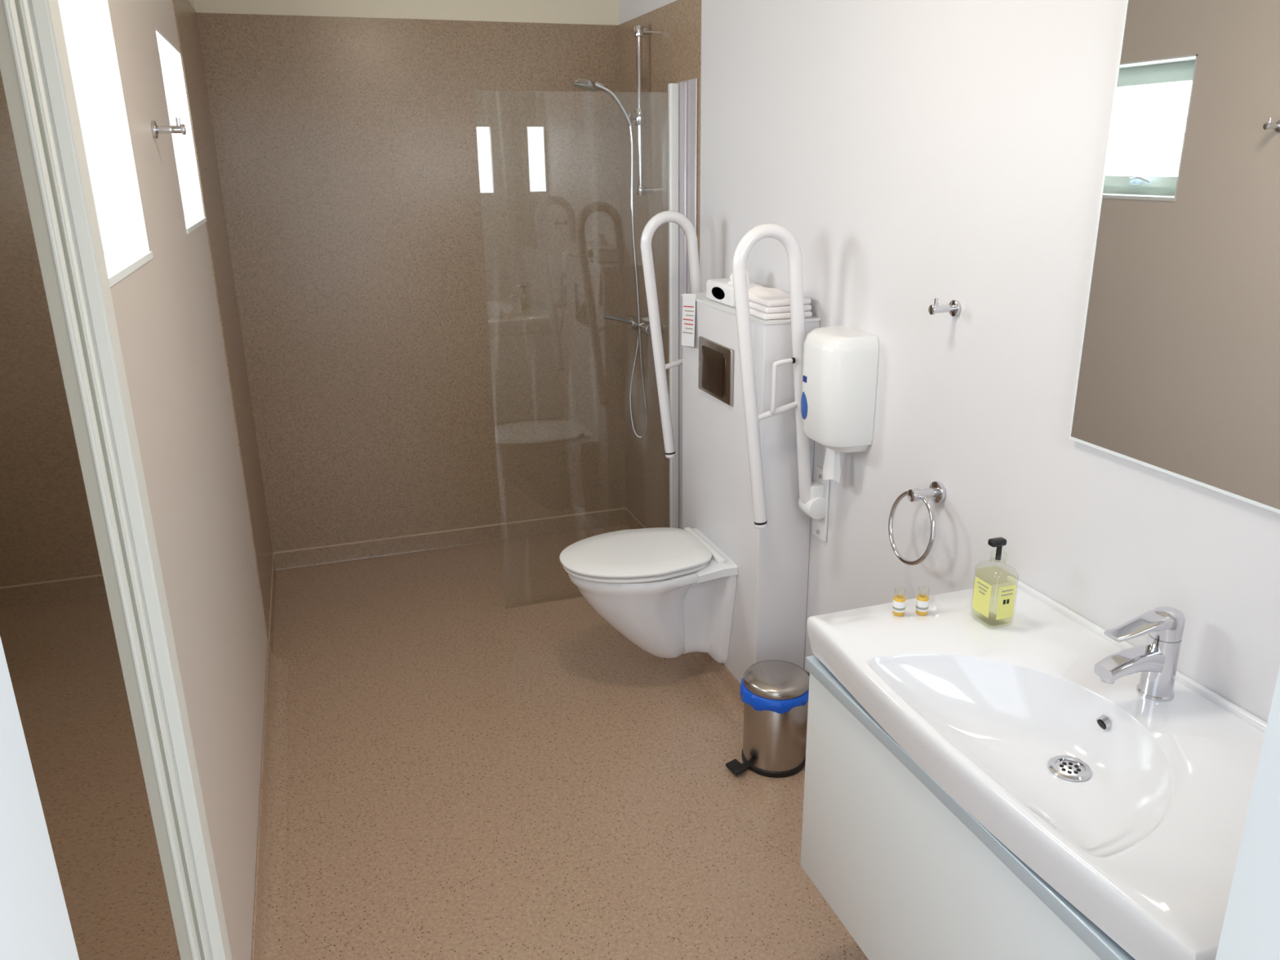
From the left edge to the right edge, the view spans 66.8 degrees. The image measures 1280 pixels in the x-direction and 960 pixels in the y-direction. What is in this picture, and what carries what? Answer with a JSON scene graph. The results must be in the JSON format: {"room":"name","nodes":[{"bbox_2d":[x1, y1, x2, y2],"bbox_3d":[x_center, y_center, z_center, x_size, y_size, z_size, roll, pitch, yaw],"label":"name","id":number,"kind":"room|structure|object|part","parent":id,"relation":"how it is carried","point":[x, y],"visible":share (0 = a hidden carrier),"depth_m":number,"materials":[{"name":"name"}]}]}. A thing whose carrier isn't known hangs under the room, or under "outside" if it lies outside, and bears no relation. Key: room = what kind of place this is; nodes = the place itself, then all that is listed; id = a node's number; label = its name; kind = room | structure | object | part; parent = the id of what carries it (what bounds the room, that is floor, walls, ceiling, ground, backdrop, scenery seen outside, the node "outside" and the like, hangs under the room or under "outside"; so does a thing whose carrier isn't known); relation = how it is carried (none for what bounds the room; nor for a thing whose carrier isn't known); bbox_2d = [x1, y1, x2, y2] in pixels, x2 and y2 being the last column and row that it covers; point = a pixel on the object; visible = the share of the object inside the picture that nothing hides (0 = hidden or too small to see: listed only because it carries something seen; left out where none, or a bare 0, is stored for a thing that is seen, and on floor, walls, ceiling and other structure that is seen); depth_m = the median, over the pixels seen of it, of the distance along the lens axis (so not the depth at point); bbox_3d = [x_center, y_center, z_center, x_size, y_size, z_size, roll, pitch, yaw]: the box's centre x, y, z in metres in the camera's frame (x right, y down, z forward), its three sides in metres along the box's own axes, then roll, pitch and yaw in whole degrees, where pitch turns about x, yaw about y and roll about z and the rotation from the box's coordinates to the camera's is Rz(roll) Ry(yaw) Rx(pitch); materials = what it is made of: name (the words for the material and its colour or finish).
{"room":"accessible bathroom","nodes":[
{"label":"accessible bathroom","id":0,"kind":"room"},
{"bbox_2d":[0,0,193,959],"bbox_3d":[-0.542,0.365,0.953,0.004,1.880,0.730,-7,19,-18],"label":"glass","id":1,"kind":"object","parent":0,"point":[64,635],"depth_m":0.99,"materials":[{"name":"clear glass"}]},
{"bbox_2d":[107,0,267,959],"bbox_3d":[-1.123,-0.195,2.080,0.280,2.450,3.802,-7,19,-18],"label":"wall","id":2,"kind":"structure","parent":0,"point":[166,311],"depth_m":2.05,"materials":[{"name":"beige paint"}]},
{"bbox_2d":[57,0,153,287],"bbox_3d":[-0.900,-0.551,1.472,0.154,0.476,0.578,-7,19,-18],"label":"window","id":3,"kind":"structure","parent":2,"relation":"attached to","point":[86,24],"depth_m":1.73,"materials":[{"name":"white glass"}]},
{"bbox_2d":[151,117,186,138],"bbox_3d":[-1.001,-0.748,2.064,0.064,0.042,0.036,-7,19,-18],"label":"towel hook","id":4,"kind":"object","parent":2,"relation":"attached to","point":[180,128],"visible":1,"depth_m":2.06,"materials":[{"name":"silver metal"}]},
{"bbox_2d":[155,27,206,233],"bbox_3d":[-1.309,-0.924,2.615,0.154,0.476,0.578,-7,19,-18],"label":"window","id":5,"kind":"structure","parent":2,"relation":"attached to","point":[170,56],"depth_m":2.87,"materials":[{"name":"white glass"}]},
{"bbox_2d":[251,640,288,959],"bbox_3d":[-0.825,1.021,2.164,0.059,0.079,2.847,-7,19,-18],"label":"baseboard","id":6,"kind":"structure","parent":2,"relation":"attached to","point":[269,922],"depth_m":2.56,"materials":[{"name":"brown plastic"}]},
{"bbox_3d":[-0.535,0.368,0.957,0.025,2.048,0.790,-7,19,-18],"label":"leaf rails","id":7,"kind":"object","parent":2,"relation":"attached to","visible":0},
{"bbox_2d":[14,0,204,959],"bbox_3d":[-0.652,0.260,1.288,0.004,2.048,0.006,-7,19,-18],"label":"seal","id":8,"kind":"object","parent":7,"relation":"attached to","point":[18,6],"visible":1,"depth_m":1.18,"materials":[{"name":"grey rubber"}]},
{"bbox_2d":[3,0,232,959],"bbox_3d":[-0.657,0.251,1.317,0.037,2.048,0.123,-7,19,-18],"label":"door frame","id":9,"kind":"structure","parent":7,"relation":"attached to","point":[42,21],"depth_m":1.21,"materials":[{"name":"white paint"}]},
{"bbox_2d":[193,0,617,25],"bbox_3d":[-0.902,-0.878,4.132,2.091,2.450,0.150,-7,19,-18],"label":"ceiling","id":10,"kind":"structure","parent":0,"point":[603,12],"depth_m":3.78,"materials":[{"name":"beige paint"}]},
{"bbox_2d":[268,507,645,652],"bbox_3d":[-0.679,0.397,4.041,1.610,0.079,0.906,-7,19,-18],"label":"baseboard","id":11,"kind":"structure","parent":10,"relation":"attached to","point":[295,559],"depth_m":4.42,"materials":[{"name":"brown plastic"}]},
{"bbox_2d":[272,524,868,959],"bbox_3d":[-0.274,0.891,2.822,2.091,0.100,3.952,-7,19,-18],"label":"floor","id":12,"kind":"structure","parent":0,"point":[482,766],"depth_m":2.73,"materials":[{"name":"brown plastic"}]},
{"bbox_2d":[504,78,697,528],"bbox_3d":[-0.170,-0.431,3.572,0.734,1.934,0.191,-7,19,-18],"label":"screen","id":13,"kind":"object","parent":12,"relation":"on","point":[682,96],"visible":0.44,"depth_m":3.56,"materials":[{"name":"clear glass"}]},
{"bbox_3d":[-0.206,-0.441,3.640,0.709,1.888,0.006,-7,19,-18],"label":"glass","id":14,"kind":"part","parent":13,"relation":"part of","materials":[{"name":"clear glass"}]},
{"bbox_2d":[681,292,820,684],"bbox_3d":[0.326,0.064,3.144,0.172,1.253,0.627,-7,19,-18],"label":"housing","id":15,"kind":"object","parent":12,"relation":"on","point":[769,616],"visible":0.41,"depth_m":2.94,"materials":[{"name":"white paint"}]},
{"bbox_2d":[559,527,737,663],"bbox_3d":[0.003,0.414,3.150,0.519,0.421,0.376,-7,19,-18],"label":"wall-hung toilet","id":16,"kind":"object","parent":15,"relation":"attached to","point":[670,592],"visible":1,"depth_m":3.05,"materials":[{"name":"white ceramic"}]},
{"bbox_3d":[0.000,0.421,3.152,0.468,0.347,0.358,-7,19,-18],"label":"bowl","id":17,"kind":"part","parent":16,"relation":"part of","materials":[{"name":"white ceramic"}]},
{"bbox_3d":[-0.025,0.248,3.086,0.447,0.016,0.366,-7,19,-18],"label":"seat","id":18,"kind":"part","parent":16,"relation":"part of","materials":[{"name":"white plastic"}]},
{"bbox_3d":[-0.023,0.228,3.080,0.468,0.021,0.376,-7,19,-18],"label":"lid","id":19,"kind":"part","parent":16,"relation":"part of","materials":[{"name":"white plastic"}]},
{"bbox_2d":[681,293,695,346],"bbox_3d":[0.157,-0.519,3.151,0.013,0.177,0.127,-7,19,-18],"label":"card","id":20,"kind":"object","parent":15,"relation":"attached to","point":[688,300],"visible":1,"depth_m":3.15,"materials":[{"name":"white paper"}]},
{"bbox_2d":[698,336,733,405],"bbox_3d":[0.229,-0.338,2.993,0.019,0.170,0.253,-7,19,-18],"label":"flush plate","id":21,"kind":"object","parent":15,"relation":"attached to","point":[716,360],"visible":1,"depth_m":2.96,"materials":[{"name":"silver metal"}]},
{"bbox_2d":[706,269,762,306],"bbox_3d":[0.288,-0.602,2.979,0.107,0.114,0.210,-7,19,-18],"label":"pack","id":22,"kind":"object","parent":15,"relation":"on","point":[720,291],"visible":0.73,"depth_m":2.95,"materials":[{"name":"white plastic"}]},
{"bbox_2d":[747,286,812,319],"bbox_3d":[0.380,-0.511,2.769,0.146,0.071,0.220,-6,19,-15],"label":"folded towel","id":23,"kind":"object","parent":15,"relation":"on","point":[765,303],"visible":0.81,"depth_m":2.69,"materials":[{"name":"white fabric"}]},
{"bbox_2d":[725,659,809,777],"bbox_3d":[0.371,0.681,2.808,0.247,0.289,0.208,0,18,3],"label":"pedal bin","id":24,"kind":"object","parent":12,"relation":"on","point":[774,694],"visible":0.91,"depth_m":2.74,"materials":[{"name":"silver metal"}]},
{"bbox_3d":[0.305,0.826,2.805,0.050,0.008,0.024,-10,21,-27],"label":"pedal arm","id":25,"kind":"part","parent":24,"relation":"part of","materials":[{"name":"black plastic"}]},
{"bbox_3d":[0.390,0.563,2.768,0.190,0.040,0.190,-7,19,-18],"label":"lid","id":26,"kind":"part","parent":24,"relation":"part of","materials":[{"name":"silver metal"}]},
{"bbox_2d":[617,0,1279,722],"bbox_3d":[0.630,-0.404,2.639,0.200,2.450,3.802,-7,19,-18],"label":"wall","id":27,"kind":"structure","parent":0,"point":[913,153],"depth_m":2.09,"materials":[{"name":"white paint"}]},
{"bbox_2d":[172,0,701,640],"bbox_3d":[-0.692,-0.609,3.708,1.611,2.201,0.907,-7,19,-18],"label":"cladding","id":28,"kind":"object","parent":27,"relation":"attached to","point":[419,262],"depth_m":4.03,"materials":[{"name":"brown laminate"}]},
{"bbox_3d":[-0.005,-1.680,3.639,0.036,0.036,0.036,-7,19,-18],"label":"bracket","id":29,"kind":"part","parent":28,"relation":"part of","materials":[{"name":"silver metal"}]},
{"bbox_2d":[626,315,650,335],"bbox_3d":[0.004,-0.635,3.983,0.048,0.048,0.260,-7,19,-18],"label":"mixer","id":30,"kind":"object","parent":28,"relation":"attached to","point":[644,326],"visible":0.5,"depth_m":3.90,"materials":[{"name":"silver metal"}]},
{"bbox_2d":[604,314,631,324],"bbox_3d":[-0.088,-0.653,3.945,0.120,0.049,0.020,-7,19,-18],"label":"lever","id":31,"kind":"object","parent":30,"relation":"attached to","point":[608,317],"depth_m":3.94,"materials":[{"name":"silver metal"}]},
{"bbox_2d":[628,317,638,330],"bbox_3d":[-0.017,-0.638,3.975,0.054,0.056,0.048,-7,19,-18],"label":"cartridge","id":32,"kind":"object","parent":30,"relation":"attached to","point":[633,326],"depth_m":3.95,"materials":[{"name":"silver metal"}]},
{"bbox_2d":[628,124,648,439],"bbox_3d":[-0.013,-0.765,3.902,0.066,1.244,0.076,-7,19,-18],"label":"hose","id":33,"kind":"object","parent":30,"relation":"attached to","point":[639,344],"visible":1,"depth_m":3.94,"materials":[{"name":"silver metal"}]},
{"bbox_2d":[635,25,643,195],"bbox_3d":[-0.001,-1.409,3.728,0.022,0.610,0.022,-7,19,-18],"label":"riser rail","id":34,"kind":"object","parent":28,"relation":"attached to","point":[638,39],"visible":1,"depth_m":3.71,"materials":[{"name":"silver metal"}]},
{"bbox_2d":[634,108,645,125],"bbox_3d":[-0.001,-1.395,3.733,0.044,0.060,0.044,-7,19,-18],"label":"slider","id":35,"kind":"object","parent":34,"relation":"attached to","point":[641,120],"visible":1,"depth_m":3.72,"materials":[{"name":"silver metal"}]},
{"bbox_2d":[594,81,633,126],"bbox_3d":[-0.100,-1.423,3.678,0.154,0.160,0.022,-7,19,-18],"label":"handle","id":36,"kind":"object","parent":35,"relation":"attached to","point":[601,86],"visible":0.96,"depth_m":3.67,"materials":[{"name":"silver metal"}]},
{"bbox_2d":[571,78,598,90],"bbox_3d":[-0.205,-1.476,3.623,0.101,0.041,0.104,-7,19,-18],"label":"shower head","id":37,"kind":"object","parent":36,"relation":"attached to","point":[580,81],"depth_m":3.59},
{"bbox_2d":[573,83,596,91],"bbox_3d":[-0.205,-1.466,3.626,0.090,0.026,0.092,-7,19,-18],"label":"spray face","id":38,"kind":"object","parent":37,"relation":"attached to","point":[584,86],"depth_m":3.62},
{"bbox_3d":[-0.100,-1.423,3.678,0.154,0.160,0.022,-7,19,-18],"label":"handle","id":39,"kind":"part","parent":36,"relation":"part of","materials":[{"name":"silver metal"}]},
{"bbox_2d":[628,111,637,119],"bbox_3d":[-0.023,-1.393,3.720,0.055,0.032,0.037,-7,19,-18],"label":"slider arm","id":40,"kind":"object","parent":35,"relation":"attached to","point":[633,116],"depth_m":3.71},
{"bbox_3d":[0.002,-1.139,3.818,0.036,0.036,0.036,-7,19,-18],"label":"bracket","id":41,"kind":"part","parent":28,"relation":"part of","materials":[{"name":"silver metal"}]},
{"bbox_2d":[640,314,649,322],"bbox_3d":[0.006,-0.661,4.059,0.056,0.060,0.060,-7,19,-18],"label":"mixer tap union","id":42,"kind":"object","parent":28,"relation":"attached to","point":[646,317],"visible":0.24,"depth_m":4.04,"materials":[{"name":"silver metal"}]},
{"bbox_2d":[643,28,652,35],"bbox_3d":[0.019,-1.683,3.647,0.050,0.022,0.022,-7,19,-18],"label":"bracket","id":43,"kind":"object","parent":28,"relation":"attached to","point":[646,31],"depth_m":3.64,"materials":[{"name":"silver metal"}]},
{"bbox_2d":[644,186,653,193],"bbox_3d":[0.026,-1.142,3.826,0.050,0.022,0.022,-7,19,-18],"label":"bracket","id":44,"kind":"object","parent":28,"relation":"attached to","point":[647,189],"depth_m":3.82,"materials":[{"name":"silver metal"}]},
{"bbox_2d":[640,210,701,457],"bbox_3d":[0.149,-0.456,3.314,0.302,0.897,0.076,-7,19,-18],"label":"grab rail","id":45,"kind":"object","parent":27,"relation":"attached to","point":[673,216],"visible":0.55,"depth_m":3.23,"materials":[{"name":"white metal"}]},
{"bbox_2d":[680,652,808,733],"bbox_3d":[0.570,0.863,2.584,0.229,0.079,2.795,-7,19,-18],"label":"baseboard","id":46,"kind":"structure","parent":27,"relation":"attached to","point":[714,676],"depth_m":3.21,"materials":[{"name":"brown plastic"}]},
{"bbox_2d":[732,222,830,542],"bbox_3d":[0.385,-0.241,2.654,0.302,0.897,0.076,-7,19,-18],"label":"grab rail","id":47,"kind":"object","parent":27,"relation":"attached to","point":[813,501],"visible":0.99,"depth_m":2.62,"materials":[{"name":"white metal"}]},
{"bbox_3d":[0.523,0.070,2.805,0.008,0.210,0.076,-7,19,-18],"label":"wall plate","id":48,"kind":"part","parent":47,"relation":"part of","materials":[{"name":"white plastic"}]},
{"bbox_2d":[800,325,879,482],"bbox_3d":[0.505,-0.188,2.553,0.134,0.401,0.196,-7,19,-18],"label":"paper towel dispenser","id":49,"kind":"object","parent":27,"relation":"attached to","point":[840,370],"visible":1,"depth_m":2.47,"materials":[{"name":"white plastic"}]},
{"bbox_2d":[888,480,946,565],"bbox_3d":[0.656,0.099,2.273,0.083,0.195,0.175,-7,19,-18],"label":"towel ring","id":50,"kind":"object","parent":27,"relation":"attached to","point":[936,491],"visible":1,"depth_m":2.24,"materials":[{"name":"silver metal"}]},
{"bbox_3d":[0.662,0.031,2.248,0.050,0.022,0.022,-7,19,-18],"label":"arm","id":51,"kind":"part","parent":50,"relation":"part of","materials":[{"name":"silver metal"}]},
{"bbox_2d":[928,297,960,316],"bbox_3d":[0.661,-0.375,2.114,0.064,0.042,0.036,-7,19,-18],"label":"towel hook","id":52,"kind":"object","parent":27,"relation":"attached to","point":[953,308],"visible":1,"depth_m":2.11,"materials":[{"name":"silver metal"}]},
{"bbox_2d":[800,575,1266,959],"bbox_3d":[0.697,0.650,1.658,0.501,0.606,0.912,-7,19,-18],"label":"vanity","id":53,"kind":"object","parent":27,"relation":"attached to","point":[974,788],"visible":0.98,"depth_m":1.59,"materials":[{"name":"white ceramic"}]},
{"bbox_2d":[892,586,906,616],"bbox_3d":[0.507,0.237,1.898,0.024,0.055,0.024,-7,19,-18],"label":"toiletries","id":54,"kind":"object","parent":53,"relation":"on","point":[899,601],"visible":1,"depth_m":1.89,"materials":[{"name":"orange plastic"}]},
{"bbox_2d":[915,590,928,615],"bbox_3d":[0.553,0.236,1.900,0.024,0.055,0.024,-7,19,-18],"label":"toiletries","id":55,"kind":"object","parent":53,"relation":"on","point":[922,600],"visible":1,"depth_m":1.89,"materials":[{"name":"orange plastic"}]},
{"bbox_3d":[0.495,0.736,1.613,0.017,0.476,0.902,-7,19,-18],"label":"panel","id":56,"kind":"part","parent":53,"relation":"part of","materials":[{"name":"white paint"}]},
{"bbox_2d":[970,537,1018,626],"bbox_3d":[0.676,0.191,1.846,0.056,0.170,0.070,-7,19,-18],"label":"soap dispenser bottle","id":57,"kind":"object","parent":53,"relation":"on","point":[982,590],"visible":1,"depth_m":1.83,"materials":[{"name":"clear glass"}]},
{"bbox_3d":[0.676,0.136,1.829,0.010,0.029,0.010,-7,19,-18],"label":"pump stem","id":58,"kind":"part","parent":57,"relation":"part of","materials":[{"name":"black plastic"}]},
{"bbox_2d":[1093,606,1185,701],"bbox_3d":[0.814,0.287,1.580,0.147,0.153,0.056,-7,19,-18],"label":"mixer tap","id":59,"kind":"object","parent":53,"relation":"on","point":[1157,660],"visible":1,"depth_m":1.56,"materials":[{"name":"silver metal"}]},
{"bbox_3d":[0.801,0.300,1.580,0.118,0.048,0.040,-7,19,-18],"label":"spout","id":60,"kind":"part","parent":59,"relation":"part of","materials":[{"name":"silver metal"}]},
{"bbox_3d":[0.809,0.233,1.560,0.124,0.028,0.042,-7,19,-18],"label":"lever","id":61,"kind":"part","parent":59,"relation":"part of","materials":[{"name":"silver metal"}]},
{"bbox_2d":[1068,0,1279,513],"bbox_3d":[0.945,-0.405,1.300,0.012,0.952,0.850,-7,19,-18],"label":"vanity mirror","id":62,"kind":"object","parent":27,"relation":"attached to","point":[1178,375],"visible":1,"depth_m":1.53,"materials":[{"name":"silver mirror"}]},
{"bbox_3d":[0.369,0.242,0.700,1.611,2.450,0.100,-7,19,-18],"label":"wall","id":63,"kind":"structure","parent":0,"visible":0},
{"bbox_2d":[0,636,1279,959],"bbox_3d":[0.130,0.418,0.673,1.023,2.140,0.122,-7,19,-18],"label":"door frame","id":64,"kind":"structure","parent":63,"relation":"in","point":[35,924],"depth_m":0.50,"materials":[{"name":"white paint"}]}
]}

